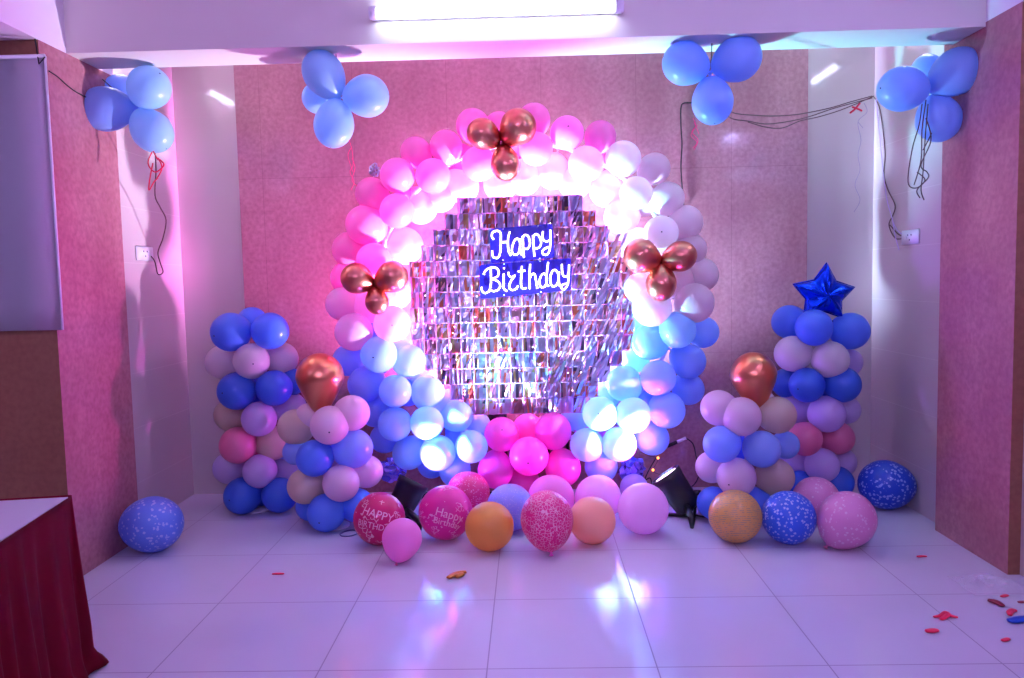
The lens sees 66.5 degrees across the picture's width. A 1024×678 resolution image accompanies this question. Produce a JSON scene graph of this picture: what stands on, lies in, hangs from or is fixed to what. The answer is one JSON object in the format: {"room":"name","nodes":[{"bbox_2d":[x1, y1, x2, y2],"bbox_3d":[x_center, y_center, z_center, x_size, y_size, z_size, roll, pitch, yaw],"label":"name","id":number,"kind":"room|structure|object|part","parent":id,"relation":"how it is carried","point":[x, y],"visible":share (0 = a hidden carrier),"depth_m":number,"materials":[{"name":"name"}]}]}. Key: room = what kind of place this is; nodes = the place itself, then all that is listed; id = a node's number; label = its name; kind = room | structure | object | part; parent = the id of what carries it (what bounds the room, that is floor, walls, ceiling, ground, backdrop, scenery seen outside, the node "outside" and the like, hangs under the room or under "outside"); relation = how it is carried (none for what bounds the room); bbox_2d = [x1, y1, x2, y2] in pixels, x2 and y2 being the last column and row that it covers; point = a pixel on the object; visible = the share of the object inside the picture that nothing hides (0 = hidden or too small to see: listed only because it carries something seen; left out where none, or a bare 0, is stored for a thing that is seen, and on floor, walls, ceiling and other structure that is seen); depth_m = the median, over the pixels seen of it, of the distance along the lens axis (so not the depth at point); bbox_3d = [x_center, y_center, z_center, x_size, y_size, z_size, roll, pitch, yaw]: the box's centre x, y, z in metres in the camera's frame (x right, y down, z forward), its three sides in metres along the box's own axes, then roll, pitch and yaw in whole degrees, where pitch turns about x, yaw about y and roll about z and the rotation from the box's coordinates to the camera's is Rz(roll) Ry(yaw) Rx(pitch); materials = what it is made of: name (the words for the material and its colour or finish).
{"room":"party hall","nodes":[
{"label":"party hall","id":0,"kind":"room"},
{"bbox_2d":[113,67,193,504],"bbox_3d":[-2.277,-0.428,4.710,0.150,3.050,0.957,-1,4,1],"label":"wall","id":1,"kind":"structure","parent":0,"point":[154,302],"depth_m":4.81,"materials":[{"name":"white paint"}]},
{"bbox_2d":[0,39,63,330],"bbox_3d":[-2.765,-0.687,3.594,1.333,1.321,0.021,-1,4,1],"label":"projection screen","id":2,"kind":"object","parent":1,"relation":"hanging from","point":[30,276],"visible":1,"depth_m":3.59,"materials":[{"name":"white fabric"}]},
{"bbox_3d":[-2.780,-1.268,3.551,1.327,0.020,0.020,-1,4,1],"label":"rail","id":3,"kind":"part","parent":2,"relation":"part of","materials":[{"name":"white plastic"}]},
{"bbox_2d":[0,0,112,74],"bbox_3d":[-2.469,-1.354,0.095,0.450,0.506,8.213,-1,4,1],"label":"ceiling","id":4,"kind":"structure","parent":1,"relation":"attached to","point":[42,20],"depth_m":3.55,"materials":[{"name":"white paint"}]},
{"bbox_2d":[0,39,137,575],"bbox_3d":[-3.619,-0.093,4.011,2.982,2.544,0.644,-1,4,1],"label":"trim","id":5,"kind":"structure","parent":1,"relation":"attached to","point":[67,427],"depth_m":3.85,"materials":[{"name":"pink paint"}]},
{"bbox_2d":[49,71,85,96],"bbox_3d":[-2.149,-1.233,3.788,0.005,0.057,0.317,-1,4,1],"label":"power cable","id":6,"kind":"object","parent":5,"relation":"attached to","point":[49,71],"visible":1,"depth_m":3.75,"materials":[{"name":"black plastic"}]},
{"bbox_2d":[84,65,174,189],"bbox_3d":[-1.986,-1.097,4.107,0.478,0.638,0.391,-1,4,1],"label":"cluster","id":7,"kind":"object","parent":1,"relation":"hanging from","point":[131,99],"visible":0.95,"depth_m":3.99,"materials":[{"name":"blue"}]},
{"bbox_2d":[135,246,152,260],"bbox_3d":[-2.196,-0.512,4.669,0.017,0.084,0.200,-1,4,1],"label":"wall socket","id":8,"kind":"object","parent":1,"relation":"attached to","point":[144,253],"visible":1,"depth_m":4.66,"materials":[{"name":"white plastic"}]},
{"bbox_2d":[151,153,166,274],"bbox_3d":[-2.004,-0.690,4.449,0.080,0.641,0.671,-4,5,-29],"label":"power cable","id":9,"kind":"object","parent":1,"relation":"attached to","point":[155,153],"visible":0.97,"depth_m":4.55,"materials":[{"name":"black plastic"}]},
{"bbox_2d":[171,47,874,493],"bbox_3d":[0.111,-0.517,5.196,5.000,3.050,0.130,-1,4,1],"label":"wall","id":10,"kind":"structure","parent":0,"point":[839,236],"depth_m":5.11,"materials":[{"name":"white paint"}]},
{"bbox_2d":[233,49,807,491],"bbox_3d":[0.070,-0.511,5.123,3.696,3.050,0.022,-1,4,1],"label":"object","id":11,"kind":"structure","parent":10,"relation":"attached to","point":[748,182],"depth_m":5.07,"materials":[{"name":"pink stone"}]},
{"bbox_2d":[644,455,657,483],"bbox_3d":[0.936,0.841,5.165,0.122,0.244,0.008,-1,4,1],"label":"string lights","id":12,"kind":"object","parent":10,"relation":"attached to","point":[657,455],"visible":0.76,"depth_m":5.16,"materials":[{"name":"black plastic"}]},
{"bbox_2d":[668,437,686,447],"bbox_3d":[1.084,0.681,5.144,0.134,0.076,0.026,-1,4,1],"label":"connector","id":13,"kind":"object","parent":10,"relation":"attached to","point":[673,443],"visible":0.88,"depth_m":5.13,"materials":[{"name":"white plastic"}]},
{"bbox_2d":[676,437,686,442],"bbox_3d":[1.117,0.666,5.142,0.068,0.046,0.022,-1,4,1],"label":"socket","id":14,"kind":"object","parent":13,"relation":"attached to","point":[684,438],"depth_m":5.13,"materials":[{"name":"white plastic"}]},
{"bbox_2d":[680,102,691,204],"bbox_3d":[1.129,-1.178,5.029,0.090,0.686,0.008,-1,4,1],"label":"power cable","id":15,"kind":"object","parent":10,"relation":"attached to","point":[684,102],"visible":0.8,"depth_m":5.02,"materials":[{"name":"black plastic"}]},
{"bbox_2d":[854,103,866,211],"bbox_3d":[2.223,-1.156,4.976,0.079,0.685,0.003,-1,4,1],"label":"power cable","id":16,"kind":"object","parent":10,"relation":"attached to","point":[864,103],"visible":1,"depth_m":4.97,"materials":[{"name":"black"}]},
{"bbox_2d":[84,484,1023,677],"bbox_3d":[-0.954,1.420,0.741,8.400,0.100,9.350,-1,4,1],"label":"floor","id":17,"kind":"structure","parent":0,"point":[677,600],"depth_m":3.35,"materials":[{"name":"tile"}]},
{"bbox_2d":[0,495,108,677],"bbox_3d":[-1.828,0.955,2.086,0.910,0.664,1.599,-2,4,-8],"label":"banquet table","id":18,"kind":"object","parent":17,"relation":"on","point":[46,627],"visible":1,"depth_m":2.58,"materials":[{"name":"red fabric"}]},
{"bbox_2d":[118,496,183,552],"bbox_3d":[-1.920,0.987,4.160,0.309,0.293,0.321,-5,6,-39],"label":"balloon","id":19,"kind":"object","parent":17,"relation":"on","point":[151,524],"visible":1,"depth_m":4.06,"materials":[{"name":"blue rubber"}]},
{"bbox_2d":[205,307,305,514],"bbox_3d":[-1.613,0.440,4.836,0.628,1.270,0.402,-1,4,1],"label":"balloon column","id":20,"kind":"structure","parent":17,"relation":"on","point":[253,466],"depth_m":4.70,"materials":[{"name":"blue"}]},
{"bbox_2d":[277,395,382,531],"bbox_3d":[-1.067,0.706,4.486,0.617,0.769,0.396,-1,4,1],"label":"balloon column","id":21,"kind":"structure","parent":17,"relation":"on","point":[325,490],"depth_m":4.38,"materials":[{"name":"rubber"}]},
{"bbox_2d":[295,353,343,411],"bbox_3d":[-1.100,0.270,4.474,0.274,0.380,0.275,0,4,1],"label":"balloon","id":22,"kind":"object","parent":21,"relation":"on","point":[319,377],"visible":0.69,"depth_m":4.38,"materials":[{"name":"gold rubber"}]},
{"bbox_2d":[339,529,356,536],"bbox_3d":[-0.915,1.090,4.379,0.111,0.008,0.101,-5,6,-42],"label":"power cable","id":23,"kind":"object","parent":17,"relation":"on","point":[350,529],"visible":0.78,"depth_m":4.36,"materials":[{"name":"blue plastic"}]},
{"bbox_2d":[353,492,404,544],"bbox_3d":[-0.714,0.965,4.202,0.278,0.277,0.285,-2,4,-12],"label":"balloon","id":24,"kind":"object","parent":17,"relation":"on","point":[374,512],"visible":0.74,"depth_m":4.10,"materials":[{"name":"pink rubber"}]},
{"bbox_2d":[382,518,421,565],"bbox_3d":[-0.555,1.013,3.937,0.201,0.215,0.202,1,5,31],"label":"balloon","id":25,"kind":"object","parent":17,"relation":"on","point":[402,537],"visible":1,"depth_m":3.86,"materials":[{"name":"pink rubber"}]},
{"bbox_2d":[391,474,427,529],"bbox_3d":[-0.566,0.933,4.562,0.324,0.277,0.253,2,6,41],"label":"stage light","id":26,"kind":"object","parent":17,"relation":"on","point":[407,491],"visible":0.7,"depth_m":4.53,"materials":[{"name":"black plastic"}]},
{"bbox_2d":[419,485,471,539],"bbox_3d":[-0.363,0.946,4.259,0.293,0.291,0.298,1,5,24],"label":"balloon","id":27,"kind":"object","parent":17,"relation":"on","point":[444,510],"visible":0.99,"depth_m":4.15,"materials":[{"name":"pink rubber"}]},
{"bbox_2d":[446,570,466,578],"bbox_3d":[-0.259,1.121,3.717,0.065,0.017,0.112,2,5,35],"label":"scrap","id":28,"kind":"object","parent":17,"relation":"on","point":[457,574],"visible":1,"depth_m":3.70,"materials":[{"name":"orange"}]},
{"bbox_2d":[448,471,489,508],"bbox_3d":[-0.264,0.927,4.688,0.263,0.261,0.265,1,5,24],"label":"balloon","id":29,"kind":"object","parent":17,"relation":"on","point":[472,484],"visible":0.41,"depth_m":4.60,"materials":[{"name":"pink rubber"}]},
{"bbox_2d":[465,501,513,551],"bbox_3d":[-0.116,0.975,4.063,0.254,0.253,0.257,1,5,25],"label":"balloon","id":30,"kind":"object","parent":17,"relation":"on","point":[489,526],"visible":1,"depth_m":3.97,"materials":[{"name":"orange rubber"}]},
{"bbox_2d":[487,484,529,530],"bbox_3d":[-0.011,0.944,4.380,0.262,0.261,0.265,3,6,42],"label":"balloon","id":31,"kind":"object","parent":17,"relation":"on","point":[513,497],"visible":0.66,"depth_m":4.29,"materials":[{"name":"blue rubber"}]},
{"bbox_2d":[325,102,718,491],"bbox_3d":[0.073,-0.198,4.834,2.457,2.470,0.447,-1,4,1],"label":"balloon arch","id":32,"kind":"object","parent":17,"relation":"on","point":[371,345],"visible":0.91,"depth_m":4.73,"materials":[{"name":"pink rubber"}]},
{"bbox_2d":[340,261,407,314],"bbox_3d":[-0.808,-0.300,4.600,0.400,0.315,0.186,-1,4,1],"label":"balloon trio","id":33,"kind":"object","parent":32,"relation":"attached to","point":[391,276],"visible":1,"depth_m":4.54,"materials":[{"name":"gold rubber"}]},
{"bbox_2d":[369,163,379,176],"bbox_3d":[-0.869,-1.067,4.929,0.077,0.097,0.029,-1,4,1],"label":"tuft","id":34,"kind":"object","parent":32,"relation":"attached to","point":[374,170],"visible":0.99,"depth_m":4.92,"materials":[{"name":"silver metal"}]},
{"bbox_2d":[381,457,406,482],"bbox_3d":[-0.779,0.846,5.034,0.198,0.167,0.090,-1,4,1],"label":"tuft","id":35,"kind":"object","parent":32,"relation":"attached to","point":[391,471],"visible":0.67,"depth_m":5.00,"materials":[{"name":"blue"}]},
{"bbox_2d":[467,108,535,180],"bbox_3d":[-0.058,-1.123,4.521,0.404,0.416,0.212,-1,4,1],"label":"balloon trio","id":36,"kind":"object","parent":32,"relation":"attached to","point":[517,125],"visible":1,"depth_m":4.46,"materials":[{"name":"gold rubber"}]},
{"bbox_2d":[409,194,634,414],"bbox_3d":[0.062,-0.203,4.818,1.382,1.352,0.057,-1,4,1],"label":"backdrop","id":37,"kind":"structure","parent":32,"relation":"on","point":[538,353],"depth_m":4.83,"materials":[{"name":"silver metal"}]},
{"bbox_2d":[490,224,553,262],"bbox_3d":[0.061,-0.581,4.752,0.390,0.230,0.067,-1,4,1],"label":"sign","id":38,"kind":"object","parent":37,"relation":"attached to","point":[520,243],"visible":1,"depth_m":4.73,"materials":[{"name":"blue"}]},
{"bbox_2d":[480,258,570,298],"bbox_3d":[0.082,-0.369,4.768,0.559,0.234,0.067,-1,4,1],"label":"sign","id":39,"kind":"object","parent":37,"relation":"attached to","point":[553,275],"visible":1,"depth_m":4.75,"materials":[{"name":"blue"}]},
{"bbox_3d":[0.087,-0.266,4.829,1.883,1.883,0.024,-1,4,1],"label":"ring frame","id":40,"kind":"part","parent":32,"relation":"part of","materials":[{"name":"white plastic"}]},
{"bbox_2d":[618,456,645,478],"bbox_3d":[0.769,0.832,4.997,0.182,0.207,0.093,-1,4,1],"label":"tuft","id":41,"kind":"object","parent":32,"relation":"attached to","point":[634,465],"visible":0.7,"depth_m":4.97,"materials":[{"name":"blue"}]},
{"bbox_2d":[623,238,696,300],"bbox_3d":[0.864,-0.404,4.555,0.428,0.369,0.202,-1,4,1],"label":"balloon trio","id":42,"kind":"object","parent":32,"relation":"attached to","point":[640,255],"visible":1,"depth_m":4.49,"materials":[{"name":"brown rubber"}]},
{"bbox_2d":[520,490,572,556],"bbox_3d":[0.180,0.941,4.021,0.274,0.314,0.274,1,5,30],"label":"balloon","id":43,"kind":"object","parent":17,"relation":"on","point":[546,518],"visible":1,"depth_m":3.92,"materials":[{"name":"pink rubber"}]},
{"bbox_2d":[528,475,573,507],"bbox_3d":[0.228,0.924,4.527,0.271,0.270,0.276,1,5,27],"label":"balloon","id":44,"kind":"object","parent":17,"relation":"on","point":[555,483],"visible":0.26,"depth_m":4.45,"materials":[{"name":"purple rubber"}]},
{"bbox_2d":[571,496,615,543],"bbox_3d":[0.425,0.960,4.136,0.246,0.246,0.251,1,5,29],"label":"balloon","id":45,"kind":"object","parent":17,"relation":"on","point":[594,520],"visible":0.92,"depth_m":4.04,"materials":[{"name":"orange rubber"}]},
{"bbox_2d":[575,475,620,513],"bbox_3d":[0.498,0.920,4.516,0.268,0.266,0.270,3,6,42],"label":"balloon","id":46,"kind":"object","parent":17,"relation":"on","point":[603,487],"visible":0.48,"depth_m":4.43,"materials":[{"name":"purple rubber"}]},
{"bbox_2d":[620,474,646,492],"bbox_3d":[0.760,0.931,4.862,0.173,0.181,0.174,1,5,32],"label":"balloon","id":47,"kind":"object","parent":17,"relation":"on","point":[630,479],"visible":0.44,"depth_m":4.81,"materials":[{"name":"purple rubber"}]},
{"bbox_2d":[618,483,668,534],"bbox_3d":[0.719,0.928,4.279,0.278,0.277,0.282,1,5,26],"label":"balloon","id":48,"kind":"object","parent":17,"relation":"on","point":[643,508],"visible":1,"depth_m":4.18,"materials":[{"name":"purple rubber"}]},
{"bbox_2d":[652,465,700,528],"bbox_3d":[0.981,0.890,4.513,0.242,0.304,0.370,-4,5,-35],"label":"stage light","id":49,"kind":"object","parent":17,"relation":"on","point":[679,493],"visible":0.88,"depth_m":4.49,"materials":[{"name":"black plastic"}]},
{"bbox_3d":[1.074,0.890,4.522,0.040,0.032,0.034,0,4,18],"label":"knob","id":50,"kind":"part","parent":49,"relation":"part of","materials":[{"name":"black plastic"}]},
{"bbox_2d":[686,438,698,486],"bbox_3d":[1.194,0.819,5.157,0.090,0.342,0.007,-1,4,1],"label":"power cable","id":51,"kind":"object","parent":17,"relation":"on","point":[686,438],"visible":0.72,"depth_m":5.15,"materials":[{"name":"black plastic"}]},
{"bbox_2d":[708,490,761,542],"bbox_3d":[1.175,0.932,4.110,0.275,0.274,0.278,3,6,42],"label":"balloon","id":52,"kind":"object","parent":17,"relation":"on","point":[735,516],"visible":1,"depth_m":4.01,"materials":[{"name":"orange rubber"}]},
{"bbox_2d":[695,390,799,518],"bbox_3d":[1.353,0.663,4.422,0.619,0.758,0.389,-1,4,1],"label":"balloon column","id":53,"kind":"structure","parent":17,"relation":"on","point":[731,449],"depth_m":4.32,"materials":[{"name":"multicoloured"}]},
{"bbox_2d":[730,352,777,407],"bbox_3d":[1.367,0.250,4.419,0.260,0.353,0.259,0,5,19],"label":"balloon","id":54,"kind":"object","parent":53,"relation":"on","point":[753,375],"visible":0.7,"depth_m":4.33,"materials":[{"name":"brown rubber"}]},
{"bbox_2d":[762,491,816,544],"bbox_3d":[1.443,0.929,4.069,0.274,0.273,0.279,1,5,27],"label":"balloon","id":55,"kind":"object","parent":17,"relation":"on","point":[788,517],"visible":0.99,"depth_m":3.97,"materials":[{"name":"blue rubber"}]},
{"bbox_2d":[793,477,838,523],"bbox_3d":[1.712,0.906,4.394,0.260,0.259,0.263,1,5,27],"label":"balloon","id":56,"kind":"object","parent":17,"relation":"on","point":[816,490],"visible":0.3,"depth_m":4.31,"materials":[{"name":"pink rubber"}]},
{"bbox_2d":[771,305,870,491],"bbox_3d":[1.861,0.402,4.701,0.565,1.214,0.386,-1,4,1],"label":"balloon column","id":57,"kind":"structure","parent":17,"relation":"on","point":[824,395],"depth_m":4.57,"materials":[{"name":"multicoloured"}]},
{"bbox_2d":[793,262,854,321],"bbox_3d":[1.853,-0.252,4.641,0.372,0.405,0.128,-1,4,1],"label":"star balloon","id":58,"kind":"object","parent":57,"relation":"on","point":[824,293],"visible":0.93,"depth_m":4.60,"materials":[{"name":"blue plastic"}]},
{"bbox_2d":[817,491,877,549],"bbox_3d":[1.708,0.922,3.975,0.281,0.290,0.279,1,5,23],"label":"balloon","id":59,"kind":"object","parent":17,"relation":"on","point":[846,519],"visible":1,"depth_m":3.88,"materials":[{"name":"pink rubber"}]},
{"bbox_2d":[857,460,916,509],"bbox_3d":[2.218,0.863,4.624,0.302,0.288,0.306,-5,6,-40],"label":"balloon","id":60,"kind":"object","parent":17,"relation":"on","point":[888,485],"visible":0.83,"depth_m":4.53,"materials":[{"name":"blue rubber"}]},
{"bbox_2d":[925,628,938,632],"bbox_3d":[1.633,1.133,3.033,0.053,0.013,0.032,-1,4,1],"label":"scrap","id":61,"kind":"object","parent":17,"relation":"on","point":[929,630],"visible":1,"depth_m":3.02,"materials":[{"name":"red"}]},
{"bbox_2d":[933,611,957,619],"bbox_3d":[1.751,1.122,3.164,0.091,0.010,0.068,-2,4,-16],"label":"scrap","id":62,"kind":"object","parent":17,"relation":"on","point":[943,615],"visible":1,"depth_m":3.15,"materials":[{"name":"red"}]},
{"bbox_2d":[987,599,1004,606],"bbox_3d":[2.035,1.105,3.274,0.037,0.015,0.074,-3,5,-21],"label":"scrap","id":63,"kind":"object","parent":17,"relation":"on","point":[994,601],"visible":1,"depth_m":3.27,"materials":[{"name":"red rubber"}]},
{"bbox_2d":[1001,637,1010,641],"bbox_3d":[1.866,1.136,2.949,0.039,0.009,0.022,-3,5,-20],"label":"scrap","id":64,"kind":"object","parent":17,"relation":"on","point":[1005,639],"visible":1,"depth_m":2.94,"materials":[{"name":"red"}]},
{"bbox_2d":[1006,608,1016,615],"bbox_3d":[2.035,1.113,3.184,0.078,0.012,0.032,-5,6,-41],"label":"scrap","id":65,"kind":"object","parent":17,"relation":"on","point":[1011,611],"visible":1,"depth_m":3.18,"materials":[{"name":"red rubber"}]},
{"bbox_2d":[1007,615,1023,622],"bbox_3d":[2.028,1.116,3.110,0.125,0.019,0.044,-2,4,-16],"label":"scrap","id":66,"kind":"object","parent":17,"relation":"on","point":[1016,619],"visible":1,"depth_m":3.09,"materials":[{"name":"blue rubber"}]},
{"bbox_2d":[870,45,1023,576],"bbox_3d":[2.317,-0.212,0.481,0.160,3.050,9.220,-1,4,1],"label":"wall","id":67,"kind":"structure","parent":0,"point":[905,280],"depth_m":4.63,"materials":[{"name":"white paint"}]},
{"bbox_2d":[301,49,388,189],"bbox_3d":[-0.848,-1.091,3.945,0.472,0.681,0.346,-1,4,1],"label":"cluster","id":68,"kind":"object","parent":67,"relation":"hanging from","point":[365,95],"visible":1,"depth_m":3.82,"materials":[{"name":"blue"}]},
{"bbox_2d":[368,0,623,20],"bbox_3d":[-0.075,-1.551,3.682,1.196,0.061,0.079,-1,4,1],"label":"tube light","id":69,"kind":"object","parent":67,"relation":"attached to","point":[616,6],"visible":1,"depth_m":3.66,"materials":[{"name":"white plastic"}]},
{"bbox_2d":[63,0,985,68],"bbox_3d":[0.034,-1.691,3.850,4.392,0.506,0.284,-1,4,1],"label":"ceiling","id":70,"kind":"structure","parent":67,"relation":"attached to","point":[102,34],"depth_m":3.74,"materials":[{"name":"beige paint"}]},
{"bbox_2d":[662,36,761,149],"bbox_3d":[0.983,-1.208,3.837,0.482,0.542,0.226,-1,4,1],"label":"cluster","id":71,"kind":"object","parent":67,"relation":"hanging from","point":[736,59],"visible":1,"depth_m":3.76,"materials":[{"name":"blue"}]},
{"bbox_2d":[728,96,873,128],"bbox_3d":[1.593,-1.270,4.274,1.366,0.277,0.030,-4,5,-35],"label":"power cable","id":72,"kind":"object","parent":71,"relation":"attached to","point":[868,96],"visible":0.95,"depth_m":4.28,"materials":[{"name":"black"}]},
{"bbox_2d":[849,103,862,113],"bbox_3d":[2.029,-1.362,4.603,0.076,0.065,0.011,-1,4,1],"label":"ribbon bow","id":73,"kind":"object","parent":72,"relation":"attached to","point":[857,106],"visible":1,"depth_m":4.60,"materials":[{"name":"red fabric"}]},
{"bbox_2d":[874,97,901,239],"bbox_3d":[2.322,-1.071,4.803,0.007,0.929,0.460,-1,4,1],"label":"power cable","id":74,"kind":"object","parent":67,"relation":"attached to","point":[889,225],"visible":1,"depth_m":4.85,"materials":[{"name":"black plastic"}]},
{"bbox_2d":[876,99,901,249],"bbox_3d":[2.319,-1.028,4.808,0.006,0.969,0.378,-1,4,1],"label":"power cable","id":75,"kind":"object","parent":67,"relation":"attached to","point":[876,99],"visible":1,"depth_m":4.86,"materials":[{"name":"black"}]},
{"bbox_2d":[901,229,919,244],"bbox_3d":[2.326,-0.596,4.560,0.017,0.084,0.200,-1,4,1],"label":"wall socket","id":76,"kind":"object","parent":67,"relation":"attached to","point":[912,236],"visible":1,"depth_m":4.54,"materials":[{"name":"white plastic"}]},
{"bbox_2d":[876,46,977,199],"bbox_3d":[2.068,-1.081,3.945,0.501,0.761,0.378,-1,4,1],"label":"cluster","id":77,"kind":"object","parent":67,"relation":"hanging from","point":[938,117],"visible":0.95,"depth_m":3.83,"materials":[{"name":"blue"}]},
{"bbox_2d":[935,1,1023,574],"bbox_3d":[2.460,-0.222,3.812,0.400,2.564,0.643,-1,4,1],"label":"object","id":78,"kind":"structure","parent":67,"relation":"attached to","point":[980,405],"depth_m":3.71,"materials":[{"name":"pink paint"}]},
{"bbox_2d":[986,0,1023,21],"bbox_3d":[2.369,-1.460,-0.048,0.450,0.486,8.156,-1,4,1],"label":"trim","id":79,"kind":"structure","parent":67,"relation":"attached to","point":[994,8],"depth_m":3.58,"materials":[{"name":"white paint"}]}
]}

